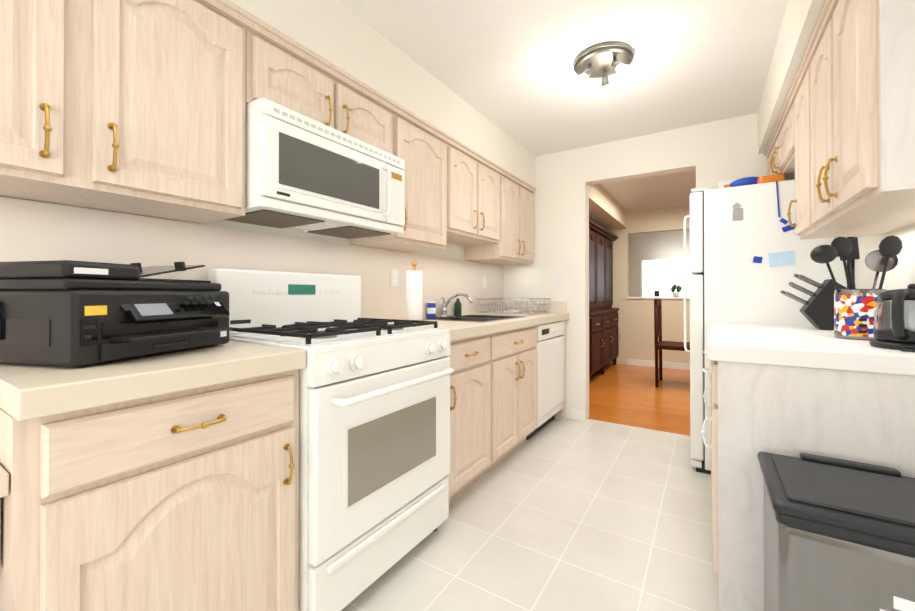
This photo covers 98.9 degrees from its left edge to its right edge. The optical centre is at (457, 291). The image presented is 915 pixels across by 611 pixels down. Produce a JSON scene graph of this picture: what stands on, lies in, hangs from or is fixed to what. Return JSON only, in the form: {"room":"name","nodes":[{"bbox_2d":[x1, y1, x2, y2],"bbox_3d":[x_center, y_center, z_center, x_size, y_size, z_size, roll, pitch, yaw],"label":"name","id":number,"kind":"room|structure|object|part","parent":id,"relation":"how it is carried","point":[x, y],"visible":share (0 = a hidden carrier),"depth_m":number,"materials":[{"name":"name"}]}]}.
{"room":"kitchen","nodes":[
{"label":"kitchen","id":0,"kind":"room"},
{"bbox_2d":[0,196,495,264],"bbox_3d":[0.263,-0.069,3.598,0.120,2.330,11.040,0,0,33],"label":"wall","id":1,"kind":"structure","parent":0,"point":[453,251],"depth_m":1.92,"materials":[{"name":"beige paint"}]},
{"bbox_2d":[0,0,255,223],"bbox_3d":[-1.088,-0.602,1.073,0.328,0.671,0.857,0,0,33],"label":"upper cabinet","id":2,"kind":"object","parent":1,"relation":"attached to","point":[135,107],"depth_m":1.08,"materials":[{"name":"brown wood"}]},
{"bbox_2d":[256,20,339,130],"bbox_3d":[-0.756,-0.797,1.593,0.328,0.277,0.370,0,0,33],"label":"upper cabinet","id":3,"kind":"object","parent":1,"relation":"attached to","point":[290,75],"depth_m":1.50,"materials":[{"name":"brown wood"}]},
{"bbox_2d":[224,98,404,238],"bbox_3d":[-0.601,-0.469,1.713,0.433,0.371,0.734,0,0,33],"label":"over-the-range microwave","id":4,"kind":"object","parent":3,"relation":"attached to","point":[303,173],"visible":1,"depth_m":1.51,"materials":[{"name":"white plastic"}]},
{"bbox_2d":[340,69,399,157],"bbox_3d":[-0.556,-0.795,1.905,0.328,0.277,0.370,0,0,33],"label":"upper cabinet","id":5,"kind":"object","parent":1,"relation":"attached to","point":[369,117],"depth_m":1.82,"materials":[{"name":"brown wood"}]},
{"bbox_2d":[391,268,398,286],"bbox_3d":[-0.391,-0.087,2.438,0.006,0.115,0.072,0,0,33],"label":"outlet","id":6,"kind":"object","parent":1,"relation":"attached to","point":[395,278],"depth_m":2.43,"materials":[{"name":"white plastic"}]},
{"bbox_2d":[350,108,451,251],"bbox_3d":[-0.325,-0.596,2.265,0.328,0.671,0.482,0,0,33],"label":"upper cabinet","id":7,"kind":"object","parent":1,"relation":"attached to","point":[426,151],"depth_m":2.19,"materials":[{"name":"brown wood"}]},
{"bbox_2d":[452,140,503,247],"bbox_3d":[0.000,-0.651,2.772,0.328,0.557,0.721,0,0,33],"label":"upper cabinet","id":8,"kind":"object","parent":1,"relation":"attached to","point":[477,183],"depth_m":2.70,"materials":[{"name":"brown wood"}]},
{"bbox_2d":[482,276,485,288],"bbox_3d":[0.235,-0.082,3.414,0.006,0.115,0.072,0,0,33],"label":"outlet","id":9,"kind":"object","parent":1,"relation":"attached to","point":[483,277],"depth_m":3.40,"materials":[{"name":"white plastic"}]},
{"bbox_2d":[464,169,535,264],"bbox_3d":[0.383,-0.591,3.369,0.328,0.671,0.698,0,0,33],"label":"upper cabinet","id":10,"kind":"object","parent":1,"relation":"attached to","point":[517,248],"depth_m":3.23,"materials":[{"name":"brown wood"}]},
{"bbox_2d":[341,363,717,610],"bbox_3d":[1.779,1.121,2.621,3.720,0.060,11.040,0,0,33],"label":"floor","id":11,"kind":"structure","parent":0,"point":[565,514],"depth_m":1.82,"materials":[{"name":"tile"}]},
{"bbox_2d":[0,465,8,531],"bbox_3d":[-1.306,0.704,0.465,0.586,0.755,0.938,0,0,33],"label":"desk","id":12,"kind":"object","parent":11,"relation":"on","point":[4,483],"visible":0.96,"depth_m":0.70,"materials":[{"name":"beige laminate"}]},
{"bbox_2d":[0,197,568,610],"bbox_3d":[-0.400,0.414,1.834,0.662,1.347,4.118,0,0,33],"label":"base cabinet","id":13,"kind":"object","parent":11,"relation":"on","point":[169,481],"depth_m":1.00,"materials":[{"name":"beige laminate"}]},
{"bbox_2d":[0,260,231,366],"bbox_3d":[-0.917,0.040,1.095,0.390,0.266,0.452,0,0,13],"label":"printer","id":14,"kind":"object","parent":13,"relation":"on","point":[68,313],"visible":1,"depth_m":0.92,"materials":[{"name":"black plastic"}]},
{"bbox_2d":[406,261,427,320],"bbox_3d":[-0.244,0.001,2.213,0.150,0.355,0.150,0,0,33],"label":"paper towel holder","id":15,"kind":"object","parent":13,"relation":"on","point":[413,294],"visible":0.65,"depth_m":2.17,"materials":[{"name":"white paper"}]},
{"bbox_2d":[427,302,435,317],"bbox_3d":[-0.180,0.124,2.705,0.063,0.113,0.063,0,0,33],"label":"can","id":16,"kind":"object","parent":13,"relation":"on","point":[431,309],"visible":0.98,"depth_m":2.68,"materials":[{"name":"white plastic"}]},
{"bbox_2d":[436,293,472,317],"bbox_3d":[-0.009,0.094,2.774,0.270,0.175,0.200,0,0,33],"label":"faucet","id":17,"kind":"object","parent":13,"relation":"on","point":[444,305],"visible":0.9,"depth_m":2.79,"materials":[{"name":"silver metal"}]},
{"bbox_2d":[454,296,461,315],"bbox_3d":[0.008,0.100,2.989,0.068,0.165,0.056,0,0,33],"label":"soap bottle","id":18,"kind":"object","parent":13,"relation":"on","point":[457,308],"visible":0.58,"depth_m":2.97,"materials":[{"name":"green plastic"}]},
{"bbox_2d":[475,298,550,315],"bbox_3d":[0.484,0.120,3.313,0.446,0.128,0.566,0,0,33],"label":"dish rack","id":19,"kind":"object","parent":13,"relation":"on","point":[513,311],"visible":1,"depth_m":3.24,"materials":[{"name":"silver metal"}]},
{"bbox_2d":[208,268,453,610],"bbox_3d":[-0.471,0.499,1.625,0.710,1.175,0.734,0,0,33],"label":"range","id":20,"kind":"object","parent":11,"relation":"on","point":[374,432],"visible":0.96,"depth_m":1.41,"materials":[{"name":"white metal"}]},
{"bbox_2d":[526,321,564,439],"bbox_3d":[0.503,0.668,3.239,0.608,0.852,0.610,0,0,33],"label":"dishwasher","id":21,"kind":"object","parent":11,"relation":"on","point":[550,350],"visible":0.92,"depth_m":3.04,"materials":[{"name":"white plastic"}]},
{"bbox_2d":[589,219,619,379],"bbox_3d":[1.805,0.127,5.353,0.524,1.955,1.790,0,0,33],"label":"china hutch","id":22,"kind":"object","parent":11,"relation":"on","point":[603,335],"visible":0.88,"depth_m":5.17,"materials":[{"name":"brown wood"}]},
{"bbox_2d":[654,298,689,386],"bbox_3d":[2.608,0.591,4.587,0.501,1.020,0.480,0,0,33],"label":"dining chair","id":23,"kind":"object","parent":11,"relation":"on","point":[660,345],"visible":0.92,"depth_m":4.52,"materials":[{"name":"brown wood"}]},
{"bbox_2d":[683,174,854,474],"bbox_3d":[1.865,0.175,2.440,0.765,1.832,0.600,0,0,33],"label":"fridge","id":24,"kind":"object","parent":11,"relation":"on","point":[750,252],"depth_m":2.25,"materials":[{"name":"metal"}]},
{"bbox_3d":[1.800,-0.676,2.422,0.313,0.130,0.383,0,0,33],"label":"items on top of the fridge","id":25,"kind":"part","parent":24,"relation":"part of","materials":[{"name":"blue plastic"}]},
{"bbox_2d":[701,224,914,610],"bbox_3d":[1.426,0.422,1.653,0.662,1.330,1.208,0,0,33],"label":"base cabinet","id":26,"kind":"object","parent":11,"relation":"on","point":[790,390],"depth_m":1.25,"materials":[{"name":"laminate"}]},
{"bbox_2d":[780,274,847,329],"bbox_3d":[1.716,0.044,1.859,0.278,0.266,0.120,0,0,33],"label":"knife block","id":27,"kind":"object","parent":26,"relation":"on","point":[816,310],"visible":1,"depth_m":1.82,"materials":[{"name":"black plastic"}]},
{"bbox_2d":[810,235,902,339],"bbox_3d":[1.493,-0.018,1.477,0.254,0.385,0.144,0,0,33],"label":"utensil crock","id":28,"kind":"object","parent":26,"relation":"on","point":[854,308],"visible":0.96,"depth_m":1.45,"materials":[{"name":"glazed multicolored ceramic"},{"name":"black plastic"},{"name":"brushed steel"}]},
{"bbox_2d":[870,284,914,351],"bbox_3d":[1.380,0.074,1.170,0.184,0.199,0.266,0,0,33],"label":"toaster","id":29,"kind":"object","parent":26,"relation":"on","point":[894,319],"visible":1,"depth_m":1.17,"materials":[{"name":"black plastic"}]},
{"bbox_2d":[757,452,914,610],"bbox_3d":[1.027,0.777,0.904,0.500,0.612,0.404,0,0,33],"label":"trash can","id":30,"kind":"object","parent":11,"relation":"on","point":[839,534],"visible":1,"depth_m":0.88,"materials":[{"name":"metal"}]},
{"bbox_2d":[339,0,787,211],"bbox_3d":[1.779,-1.278,2.633,3.720,0.080,11.040,0,0,33],"label":"ceiling","id":31,"kind":"structure","parent":0,"point":[506,66],"depth_m":2.11,"materials":[{"name":"white paint"}]},
{"bbox_2d":[229,0,535,187],"bbox_3d":[-0.943,-1.101,1.300,0.335,0.288,5.620,0,0,33],"label":"soffit beam","id":32,"kind":"structure","parent":31,"relation":"attached to","point":[339,34],"depth_m":1.92,"materials":[{"name":"beige paint"}]},
{"bbox_2d":[574,41,633,98],"bbox_3d":[0.777,-1.163,2.088,0.300,0.154,0.302,0,0,33],"label":"ceiling light fixture","id":33,"kind":"object","parent":31,"relation":"attached to","point":[603,61],"visible":1,"depth_m":2.05,"materials":[{"name":"silver metal"}]},
{"bbox_2d":[589,184,626,229],"bbox_3d":[1.543,-1.102,4.915,0.620,0.250,2.910,0,0,33],"label":"soffit beam","id":34,"kind":"structure","parent":31,"relation":"attached to","point":[607,211],"depth_m":5.01,"materials":[{"name":"beige paint"}]},
{"bbox_2d":[757,0,825,153],"bbox_3d":[0.706,-1.106,0.244,0.350,0.288,5.620,0,0,33],"label":"soffit beam","id":35,"kind":"structure","parent":31,"relation":"attached to","point":[799,21],"depth_m":1.75,"materials":[{"name":"beige paint"}]},
{"bbox_2d":[503,113,767,420],"bbox_3d":[1.980,-0.072,2.831,3.600,2.330,0.120,0,0,33],"label":"wall","id":36,"kind":"structure","parent":0,"point":[713,153],"depth_m":3.35,"materials":[{"name":"beige paint"}]},
{"bbox_2d":[552,274,558,286],"bbox_3d":[0.866,-0.102,3.465,0.070,0.115,0.010,0,0,33],"label":"outlet","id":37,"kind":"object","parent":36,"relation":"attached to","point":[555,277],"depth_m":3.46,"materials":[{"name":"white plastic"}]},
{"bbox_2d":[571,408,584,420],"bbox_3d":[1.034,1.052,3.352,0.119,0.085,0.011,0,0,33],"label":"baseboard","id":38,"kind":"structure","parent":36,"relation":"attached to","point":[577,414],"depth_m":3.35,"materials":[{"name":"white wood"}]},
{"bbox_2d":[608,228,689,363],"bbox_3d":[3.559,-0.060,5.406,3.480,2.330,0.140,0,0,33],"label":"wall","id":39,"kind":"structure","parent":0,"point":[640,330],"depth_m":5.87,"materials":[{"name":"beige paint"}]},
{"bbox_2d":[627,359,689,369],"bbox_3d":[3.789,1.059,5.186,2.860,0.090,0.011,0,0,33],"label":"baseboard","id":40,"kind":"structure","parent":39,"relation":"attached to","point":[670,365],"depth_m":5.69,"materials":[{"name":"beige wood"}]},
{"bbox_2d":[654,283,681,296],"bbox_3d":[3.074,-0.023,5.716,0.361,0.198,0.097,0,0,33],"label":"potted plant","id":41,"kind":"object","parent":39,"relation":"on","point":[678,288],"visible":1,"depth_m":5.65,"materials":[{"name":"green plant"}]},
{"bbox_2d":[627,205,689,233],"bbox_3d":[3.820,-1.061,5.244,2.860,0.330,0.100,0,0,33],"label":"header beam","id":42,"kind":"structure","parent":0,"point":[657,220],"depth_m":5.75,"materials":[{"name":"beige paint"}]},
{"bbox_2d":[628,230,689,296],"bbox_3d":[4.774,-0.051,7.192,3.600,2.330,0.120,0,0,33],"label":"wall","id":43,"kind":"structure","parent":0,"point":[663,244],"depth_m":7.76,"materials":[{"name":"grey paint"}]},
{"bbox_2d":[640,256,691,296],"bbox_3d":[4.410,-0.215,7.412,1.730,0.900,0.135,0,0,33],"label":"dining room window","id":44,"kind":"structure","parent":43,"relation":"in","point":[662,276],"depth_m":7.68,"materials":[{"name":"white glass"}]},
{"bbox_2d":[856,235,880,242],"bbox_3d":[0.871,-0.086,0.061,0.120,2.330,5.740,0,0,33],"label":"wall","id":45,"kind":"structure","parent":0,"point":[862,238],"depth_m":1.90,"materials":[{"name":"beige paint"}]},
{"bbox_2d":[764,146,787,180],"bbox_3d":[2.094,-0.800,2.392,0.328,0.262,0.498,0,0,33],"label":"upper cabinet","id":46,"kind":"object","parent":45,"relation":"attached to","point":[766,152],"depth_m":2.63,"materials":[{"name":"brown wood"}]},
{"bbox_2d":[768,88,791,175],"bbox_3d":[1.825,-0.802,1.973,0.328,0.262,0.498,0,0,33],"label":"upper cabinet","id":47,"kind":"object","parent":45,"relation":"attached to","point":[780,143],"depth_m":2.14,"materials":[{"name":"brown wood"}]},
{"bbox_2d":[788,60,901,239],"bbox_3d":[1.611,-0.589,1.610,0.298,0.692,0.338,0,0,33],"label":"upper cabinet","id":48,"kind":"object","parent":45,"relation":"attached to","point":[796,157],"depth_m":1.74,"materials":[{"name":"brown wood"}]},
{"bbox_2d":[804,0,914,235],"bbox_3d":[1.336,-0.591,1.181,0.298,0.692,0.682,0,0,33],"label":"upper cabinet","id":49,"kind":"object","parent":45,"relation":"attached to","point":[840,149],"depth_m":1.09,"materials":[{"name":"brown wood"}]}
]}

